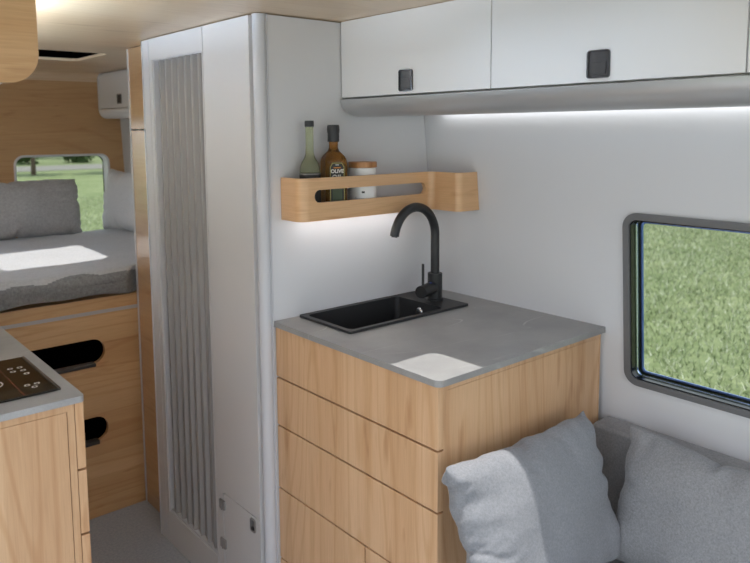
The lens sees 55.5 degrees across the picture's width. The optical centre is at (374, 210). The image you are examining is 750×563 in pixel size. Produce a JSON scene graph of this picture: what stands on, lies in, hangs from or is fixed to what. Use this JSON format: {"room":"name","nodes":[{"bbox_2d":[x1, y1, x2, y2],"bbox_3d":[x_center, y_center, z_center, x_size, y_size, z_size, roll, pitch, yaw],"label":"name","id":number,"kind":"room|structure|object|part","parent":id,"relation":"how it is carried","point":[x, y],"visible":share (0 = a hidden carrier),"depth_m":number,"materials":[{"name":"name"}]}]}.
{"room":"vehicle interior","nodes":[
{"label":"vehicle interior","id":0,"kind":"room"},
{"bbox_2d":[0,80,124,237],"bbox_3d":[-2.067,0.205,3.702,2.060,1.900,0.050,-6,8,-40],"label":"wall","id":1,"kind":"structure","parent":0,"point":[38,117],"depth_m":3.87,"materials":[{"name":"brown wood"}]},
{"bbox_2d":[24,69,100,81],"bbox_3d":[-2.167,-0.679,3.442,1.648,0.050,0.070,-6,8,-40],"label":"trim","id":2,"kind":"structure","parent":1,"relation":"attached to","point":[51,75],"depth_m":3.87,"materials":[{"name":"brown wood"}]},
{"bbox_2d":[14,153,112,228],"bbox_3d":[-1.739,-0.057,3.975,0.506,0.513,0.088,-6,8,-40],"label":"window","id":3,"kind":"structure","parent":1,"relation":"in","point":[105,160],"depth_m":4.01,"materials":[{"name":"white plastic"}]},
{"bbox_2d":[89,500,190,562],"bbox_3d":[-0.363,1.381,1.833,2.060,0.040,5.280,-6,8,-40],"label":"floor","id":4,"kind":"structure","parent":0,"point":[132,533],"depth_m":2.74,"materials":[{"name":"carpet"}]},
{"bbox_2d":[0,402,91,562],"bbox_3d":[-1.258,0.873,1.802,0.673,0.984,1.182,-6,8,-40],"label":"base cabinet","id":5,"kind":"object","parent":4,"relation":"on","point":[44,506],"visible":0.73,"depth_m":1.48,"materials":[{"name":"brown wood"}]},
{"bbox_2d":[0,327,83,421],"bbox_3d":[-1.265,0.376,1.753,0.675,0.014,1.207,-6,8,-40],"label":"countertop","id":6,"kind":"structure","parent":5,"relation":"on","point":[10,348],"depth_m":1.51,"materials":[{"name":"stone"}]},
{"bbox_2d":[0,356,60,403],"bbox_3d":[-0.967,0.394,1.488,0.508,0.006,0.289,-6,8,-40],"label":"cooktop","id":7,"kind":"object","parent":6,"relation":"in","point":[20,378],"visible":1,"depth_m":1.58,"materials":[{"name":"black glass"}]},
{"bbox_3d":[-0.776,0.374,1.650,0.007,0.005,0.289,-6,8,-40],"label":"edge trim","id":8,"kind":"part","parent":7,"relation":"part of","materials":[{"name":"grey"}]},
{"bbox_3d":[-0.817,0.457,1.740,0.018,0.146,0.582,-6,8,-40],"label":"drawer","id":9,"kind":"part","parent":5,"relation":"part of","materials":[{"name":"brown wood"}]},
{"bbox_3d":[-0.816,0.604,1.756,0.018,0.141,0.582,-6,8,-40],"label":"drawer","id":10,"kind":"part","parent":5,"relation":"part of","materials":[{"name":"brown wood"}]},
{"bbox_3d":[-0.815,0.771,1.775,0.018,0.185,0.582,-6,8,-40],"label":"drawer","id":11,"kind":"part","parent":5,"relation":"part of","materials":[{"name":"brown wood"}]},
{"bbox_2d":[0,291,145,519],"bbox_3d":[-1.712,0.763,3.182,1.778,0.900,1.284,-6,8,-40],"label":"bed base","id":12,"kind":"object","parent":4,"relation":"on","point":[92,342],"visible":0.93,"depth_m":2.88,"materials":[{"name":"brown wood"}]},
{"bbox_2d":[0,228,136,311],"bbox_3d":[-1.705,0.248,3.114,1.765,0.135,1.292,-6,8,-40],"label":"mattress","id":13,"kind":"object","parent":12,"relation":"on","point":[53,268],"visible":0.62,"depth_m":2.90,"materials":[{"name":"grey fabric"}]},
{"bbox_2d":[0,179,81,239],"bbox_3d":[-1.857,-0.002,3.655,0.670,0.295,0.201,-6,8,-40],"label":"pillow","id":14,"kind":"object","parent":13,"relation":"on","point":[48,207],"visible":1,"depth_m":3.68,"materials":[{"name":"grey fabric"}]},
{"bbox_2d":[102,169,133,231],"bbox_3d":[-1.328,-0.051,3.825,0.182,0.335,0.431,-6,8,-40],"label":"pillow","id":15,"kind":"object","parent":13,"relation":"on","point":[118,196],"visible":0.65,"depth_m":3.76,"materials":[{"name":"grey fabric"}]},
{"bbox_3d":[-1.484,0.409,2.512,1.317,0.049,0.020,-6,8,-40],"label":"rail","id":16,"kind":"part","parent":12,"relation":"part of","materials":[{"name":"brown wood"}]},
{"bbox_2d":[126,46,159,511],"bbox_3d":[-0.674,0.288,2.981,0.545,1.879,0.294,-6,8,-40],"label":"panel","id":17,"kind":"object","parent":4,"relation":"on","point":[134,66],"visible":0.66,"depth_m":2.87,"materials":[{"name":"brown wood"}]},
{"bbox_3d":[-0.873,-0.470,2.724,0.020,0.314,0.286,-6,8,-40],"label":"panel","id":18,"kind":"part","parent":17,"relation":"part of","materials":[{"name":"brown wood"}]},
{"bbox_3d":[-0.868,0.467,2.829,0.020,1.559,0.286,-6,8,-40],"label":"panel","id":19,"kind":"part","parent":17,"relation":"part of","materials":[{"name":"brown wood"}]},
{"bbox_2d":[141,13,430,562],"bbox_3d":[-0.303,0.327,2.606,0.746,1.880,0.790,-6,8,-40],"label":"tall cabinet","id":20,"kind":"object","parent":4,"relation":"on","point":[227,104],"visible":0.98,"depth_m":2.25,"materials":[{"name":"white"}]},
{"bbox_3d":[-0.805,0.325,2.655,0.031,1.879,0.052,-6,8,-40],"label":"edge post","id":21,"kind":"part","parent":20,"relation":"part of","materials":[{"name":"grey"}]},
{"bbox_3d":[-0.658,0.344,2.478,0.020,1.879,0.406,-6,8,-40],"label":"panel","id":22,"kind":"part","parent":20,"relation":"part of","materials":[{"name":"grey"}]},
{"bbox_3d":[-0.648,0.318,2.472,0.021,1.698,0.396,-6,8,-40],"label":"ribbed door","id":23,"kind":"part","parent":20,"relation":"part of","materials":[{"name":"grey plastic"}]},
{"bbox_3d":[-0.434,0.372,2.217,0.020,1.879,0.276,-6,8,-40],"label":"access panel","id":24,"kind":"part","parent":20,"relation":"part of","materials":[{"name":"grey"}]},
{"bbox_3d":[-0.418,1.112,2.285,0.017,0.348,0.227,-6,8,-40],"label":"service door","id":25,"kind":"part","parent":20,"relation":"part of","materials":[{"name":"grey plastic"}]},
{"bbox_3d":[-0.377,0.975,2.206,0.006,0.043,0.030,-6,8,-40],"label":"latch plate","id":26,"kind":"part","parent":20,"relation":"part of","materials":[{"name":"black plastic"}]},
{"bbox_3d":[-0.323,0.384,2.101,0.036,1.880,0.042,-6,8,-40],"label":"corner post","id":27,"kind":"part","parent":20,"relation":"part of","materials":[{"name":"grey"}]},
{"bbox_3d":[-0.039,0.357,2.331,0.703,1.879,0.018,-6,8,-40],"label":"panel","id":28,"kind":"part","parent":20,"relation":"part of","materials":[{"name":"white"}]},
{"bbox_2d":[276,328,600,562],"bbox_3d":[0.180,0.832,2.114,0.668,0.983,0.668,-6,8,-40],"label":"base cabinet","id":29,"kind":"object","parent":4,"relation":"on","point":[365,449],"visible":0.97,"depth_m":1.83,"materials":[{"name":"brown wood"}]},
{"bbox_3d":[-0.151,0.962,2.018,0.019,0.220,0.404,-6,8,-40],"label":"drawer","id":30,"kind":"part","parent":29,"relation":"part of","materials":[{"name":"brown wood"}]},
{"bbox_3d":[-0.068,0.592,1.875,0.019,0.143,0.668,-6,8,-40],"label":"drawer","id":31,"kind":"part","parent":29,"relation":"part of","materials":[{"name":"brown wood"}]},
{"bbox_3d":[-0.069,0.442,1.859,0.019,0.149,0.668,-6,8,-40],"label":"drawer","id":32,"kind":"part","parent":29,"relation":"part of","materials":[{"name":"brown wood"}]},
{"bbox_3d":[-0.067,0.763,1.895,0.019,0.192,0.668,-6,8,-40],"label":"drawer","id":33,"kind":"part","parent":29,"relation":"part of","materials":[{"name":"brown wood"}]},
{"bbox_3d":[0.067,0.990,1.764,0.019,0.220,0.260,-6,8,-40],"label":"drawer","id":34,"kind":"part","parent":29,"relation":"part of","materials":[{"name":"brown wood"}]},
{"bbox_2d":[274,290,605,387],"bbox_3d":[0.177,0.335,2.053,0.672,0.016,0.678,-6,8,-40],"label":"countertop","id":35,"kind":"structure","parent":29,"relation":"on","point":[443,349],"depth_m":1.91,"materials":[{"name":"stone"}]},
{"bbox_2d":[300,291,467,333],"bbox_3d":[0.035,0.371,2.206,0.482,0.136,0.246,-6,8,-40],"label":"sink","id":36,"kind":"object","parent":35,"relation":"in","point":[353,318],"visible":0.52,"depth_m":2.27,"materials":[{"name":"black"}]},
{"bbox_2d":[311,299,436,328],"bbox_3d":[0.004,0.378,2.178,0.366,0.128,0.213,-6,8,-40],"label":"basin","id":37,"kind":"object","parent":36,"relation":"in","point":[375,313],"depth_m":2.27,"materials":[{"name":"black"}]},
{"bbox_2d":[390,203,442,300],"bbox_3d":[0.139,0.137,2.233,0.061,0.323,0.236,5,8,39],"label":"faucet","id":38,"kind":"object","parent":35,"relation":"on","point":[432,289],"visible":1,"depth_m":2.27,"materials":[{"name":"black metal"}]},
{"bbox_3d":[0.127,0.094,2.230,0.028,0.237,0.223,6,9,43],"label":"spout","id":39,"kind":"part","parent":38,"relation":"part of","materials":[{"name":"black metal"}]},
{"bbox_3d":[0.151,0.204,2.241,0.008,0.073,0.008,-6,8,-40],"label":"lever","id":40,"kind":"part","parent":38,"relation":"part of","materials":[{"name":"black metal"}]},
{"bbox_3d":[0.394,0.857,1.875,0.638,0.982,0.018,-6,8,-40],"label":"frame","id":41,"kind":"part","parent":29,"relation":"part of","materials":[{"name":"brown wood"}]},
{"bbox_3d":[0.398,0.855,1.877,0.619,0.947,0.016,-6,8,-40],"label":"panel","id":42,"kind":"part","parent":29,"relation":"part of","materials":[{"name":"brown wood"}]},
{"bbox_2d":[593,416,749,562],"bbox_3d":[0.806,1.028,1.408,0.685,0.741,1.216,-6,8,-40],"label":"seat","id":43,"kind":"object","parent":4,"relation":"on","point":[613,441],"visible":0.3,"depth_m":1.94,"materials":[{"name":"fabric"}]},
{"bbox_2d":[441,411,620,562],"bbox_3d":[0.386,0.713,1.669,0.548,0.360,0.195,-6,8,-40],"label":"cushion","id":44,"kind":"object","parent":43,"relation":"on","point":[543,497],"visible":1,"depth_m":1.59,"materials":[{"name":"fabric"}]},
{"bbox_3d":[0.774,1.011,1.379,0.600,0.105,1.216,-6,8,-40],"label":"seat","id":45,"kind":"part","parent":43,"relation":"part of","materials":[{"name":"fabric"}]},
{"bbox_3d":[1.033,0.807,1.579,0.085,0.342,1.216,-6,8,-40],"label":"backrest","id":46,"kind":"part","parent":43,"relation":"part of","materials":[{"name":"fabric"}]},
{"bbox_2d":[615,425,749,562],"bbox_3d":[0.792,0.749,1.667,0.169,0.335,0.489,-6,8,-40],"label":"cushion","id":47,"kind":"object","parent":43,"relation":"on","point":[677,504],"visible":0.92,"depth_m":1.68,"materials":[{"name":"fabric"}]},
{"bbox_2d":[35,0,452,73],"bbox_3d":[-0.374,-0.515,1.621,2.060,0.011,5.280,-6,8,-40],"label":"ceiling","id":48,"kind":"structure","parent":0,"point":[107,28],"depth_m":2.05,"materials":[{"name":"brown wood"}]},
{"bbox_2d":[38,49,98,58],"bbox_3d":[-1.414,-0.712,3.021,0.515,0.079,0.500,-6,8,-40],"label":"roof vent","id":49,"kind":"structure","parent":48,"relation":"attached to","point":[42,53],"depth_m":3.25,"materials":[{"name":"black"}]},
{"bbox_2d":[424,107,749,461],"bbox_3d":[0.333,0.341,2.372,0.146,1.900,5.300,-6,8,-40],"label":"wall","id":50,"kind":"structure","parent":0,"point":[557,191],"depth_m":2.01,"materials":[{"name":"white paint"}]},
{"bbox_2d":[97,69,128,118],"bbox_3d":[-1.119,-0.597,3.575,0.111,0.251,1.236,-6,8,-40],"label":"upper cabinet","id":51,"kind":"object","parent":50,"relation":"attached to","point":[112,87],"visible":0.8,"depth_m":3.84,"materials":[{"name":"white paint"}]},
{"bbox_2d":[120,118,139,172],"bbox_3d":[-1.012,-0.246,3.707,0.160,0.983,1.240,-6,8,-40],"label":"trim","id":52,"kind":"structure","parent":50,"relation":"attached to","point":[125,127],"depth_m":4.08,"materials":[{"name":"white"}]},
{"bbox_2d":[281,171,478,221],"bbox_3d":[0.032,-0.049,2.187,0.613,0.123,0.223,-6,8,-40],"label":"wall shelf","id":53,"kind":"object","parent":50,"relation":"attached to","point":[446,191],"visible":0.95,"depth_m":2.17,"materials":[{"name":"brown wood"}]},
{"bbox_2d":[299,121,320,201],"bbox_3d":[-0.190,-0.127,2.076,0.063,0.268,0.063,-6,8,-40],"label":"glass bottle","id":54,"kind":"object","parent":53,"relation":"on","point":[309,167],"visible":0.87,"depth_m":2.06,"materials":[{"name":"green glass"}]},
{"bbox_3d":[-0.190,-0.118,2.077,0.061,0.250,0.061,-6,8,-40],"label":"glass","id":55,"kind":"part","parent":54,"relation":"part of","materials":[{"name":"green glass"}]},
{"bbox_2d":[320,125,346,201],"bbox_3d":[-0.123,-0.128,2.134,0.067,0.256,0.069,-3,7,-20],"label":"oil bottle","id":56,"kind":"object","parent":53,"relation":"on","point":[333,163],"visible":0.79,"depth_m":2.11,"materials":[{"name":"brown glass"}]},
{"bbox_3d":[-0.111,-0.038,2.111,0.030,0.058,0.001,-3,7,-20],"label":"label panel","id":57,"kind":"part","parent":56,"relation":"part of","materials":[{"name":"green paper"}]},
{"bbox_2d":[348,161,376,199],"bbox_3d":[-0.038,-0.080,2.214,0.088,0.143,0.088,-6,8,-40],"label":"storage jar","id":58,"kind":"object","parent":53,"relation":"on","point":[356,168],"visible":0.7,"depth_m":2.18,"materials":[{"name":"white ceramic"}]},
{"bbox_3d":[-0.038,-0.142,2.207,0.088,0.018,0.088,-6,8,-40],"label":"lid","id":59,"kind":"part","parent":58,"relation":"part of","materials":[{"name":"brown wood"}]},
{"bbox_3d":[-0.013,-0.047,2.172,0.464,0.123,0.014,-6,8,-40],"label":"rail","id":60,"kind":"part","parent":53,"relation":"part of","materials":[{"name":"brown wood"}]},
{"bbox_2d":[340,0,749,116],"bbox_3d":[0.601,-0.369,1.605,0.336,0.285,1.787,-6,8,-40],"label":"upper cabinet","id":61,"kind":"object","parent":50,"relation":"attached to","point":[455,57],"visible":1,"depth_m":1.61,"materials":[{"name":"white paint"}]},
{"bbox_3d":[0.096,-0.435,1.954,0.018,0.227,0.590,-6,8,-40],"label":"door","id":62,"kind":"part","parent":61,"relation":"part of","materials":[{"name":"white paint"}]},
{"bbox_3d":[0.482,-0.387,1.504,0.018,0.227,0.594,-6,8,-40],"label":"door","id":63,"kind":"part","parent":61,"relation":"part of","materials":[{"name":"white paint"}]},
{"bbox_3d":[0.870,-0.338,1.053,0.018,0.227,0.594,-6,8,-40],"label":"door","id":64,"kind":"part","parent":61,"relation":"part of","materials":[{"name":"white paint"}]},
{"bbox_2d":[622,213,749,418],"bbox_3d":[0.963,0.272,1.659,0.097,0.480,0.810,-6,8,-40],"label":"window","id":65,"kind":"structure","parent":50,"relation":"in","point":[635,372],"depth_m":1.92,"materials":[{"name":"grey"}]},
{"bbox_3d":[-1.167,0.492,1.101,0.030,1.900,5.300,-6,8,-40],"label":"wall","id":66,"kind":"structure","parent":0,"visible":0},
{"bbox_2d":[0,0,38,83],"bbox_3d":[-1.302,-0.388,1.664,0.621,0.236,1.250,-6,8,-40],"label":"upper cabinet","id":67,"kind":"object","parent":66,"relation":"attached to","point":[19,53],"visible":1,"depth_m":1.37,"materials":[{"name":"brown wood"}]},
{"label":"outside","id":68,"kind":"structure","parent":0,"visible":0},
{"bbox_2d":[16,156,749,397],"bbox_3d":[-10.752,-2.633,43.383,280.000,0.001,280.000,-6,8,-40],"label":"lawn","id":69,"kind":"structure","parent":68,"point":[89,182],"depth_m":9.21,"materials":[{"name":"green plant"}]},
{"bbox_2d":[16,157,43,164],"bbox_3d":[-24.255,-4.479,48.335,3.314,3.896,3.146,-6,8,-40],"label":"shrub","id":70,"kind":"object","parent":69,"relation":"on","point":[21,161],"visible":0.04,"depth_m":48.38,"materials":[{"name":"green plant"}]},
{"bbox_2d":[31,157,35,174],"bbox_3d":[-17.369,-4.290,36.047,3.656,5.014,3.424,2,7,22],"label":"tree","id":71,"kind":"object","parent":69,"relation":"on","point":[33,164],"visible":0.02,"depth_m":36.09,"materials":[{"name":"brown plant"}]},
{"bbox_2d":[16,164,102,171],"bbox_3d":[-18.288,-2.730,44.505,150.000,0.015,6.500,-6,8,-40],"label":"path","id":72,"kind":"structure","parent":69,"relation":"on","point":[81,166],"depth_m":43.45,"materials":[{"name":"grey"}]},
{"bbox_2d":[63,156,94,162],"bbox_3d":[-21.287,-4.545,51.082,3.003,3.779,2.917,0,6,4],"label":"shrub","id":73,"kind":"object","parent":69,"relation":"on","point":[75,159],"visible":0.07,"depth_m":50.74,"materials":[{"name":"green plant"}]}
]}

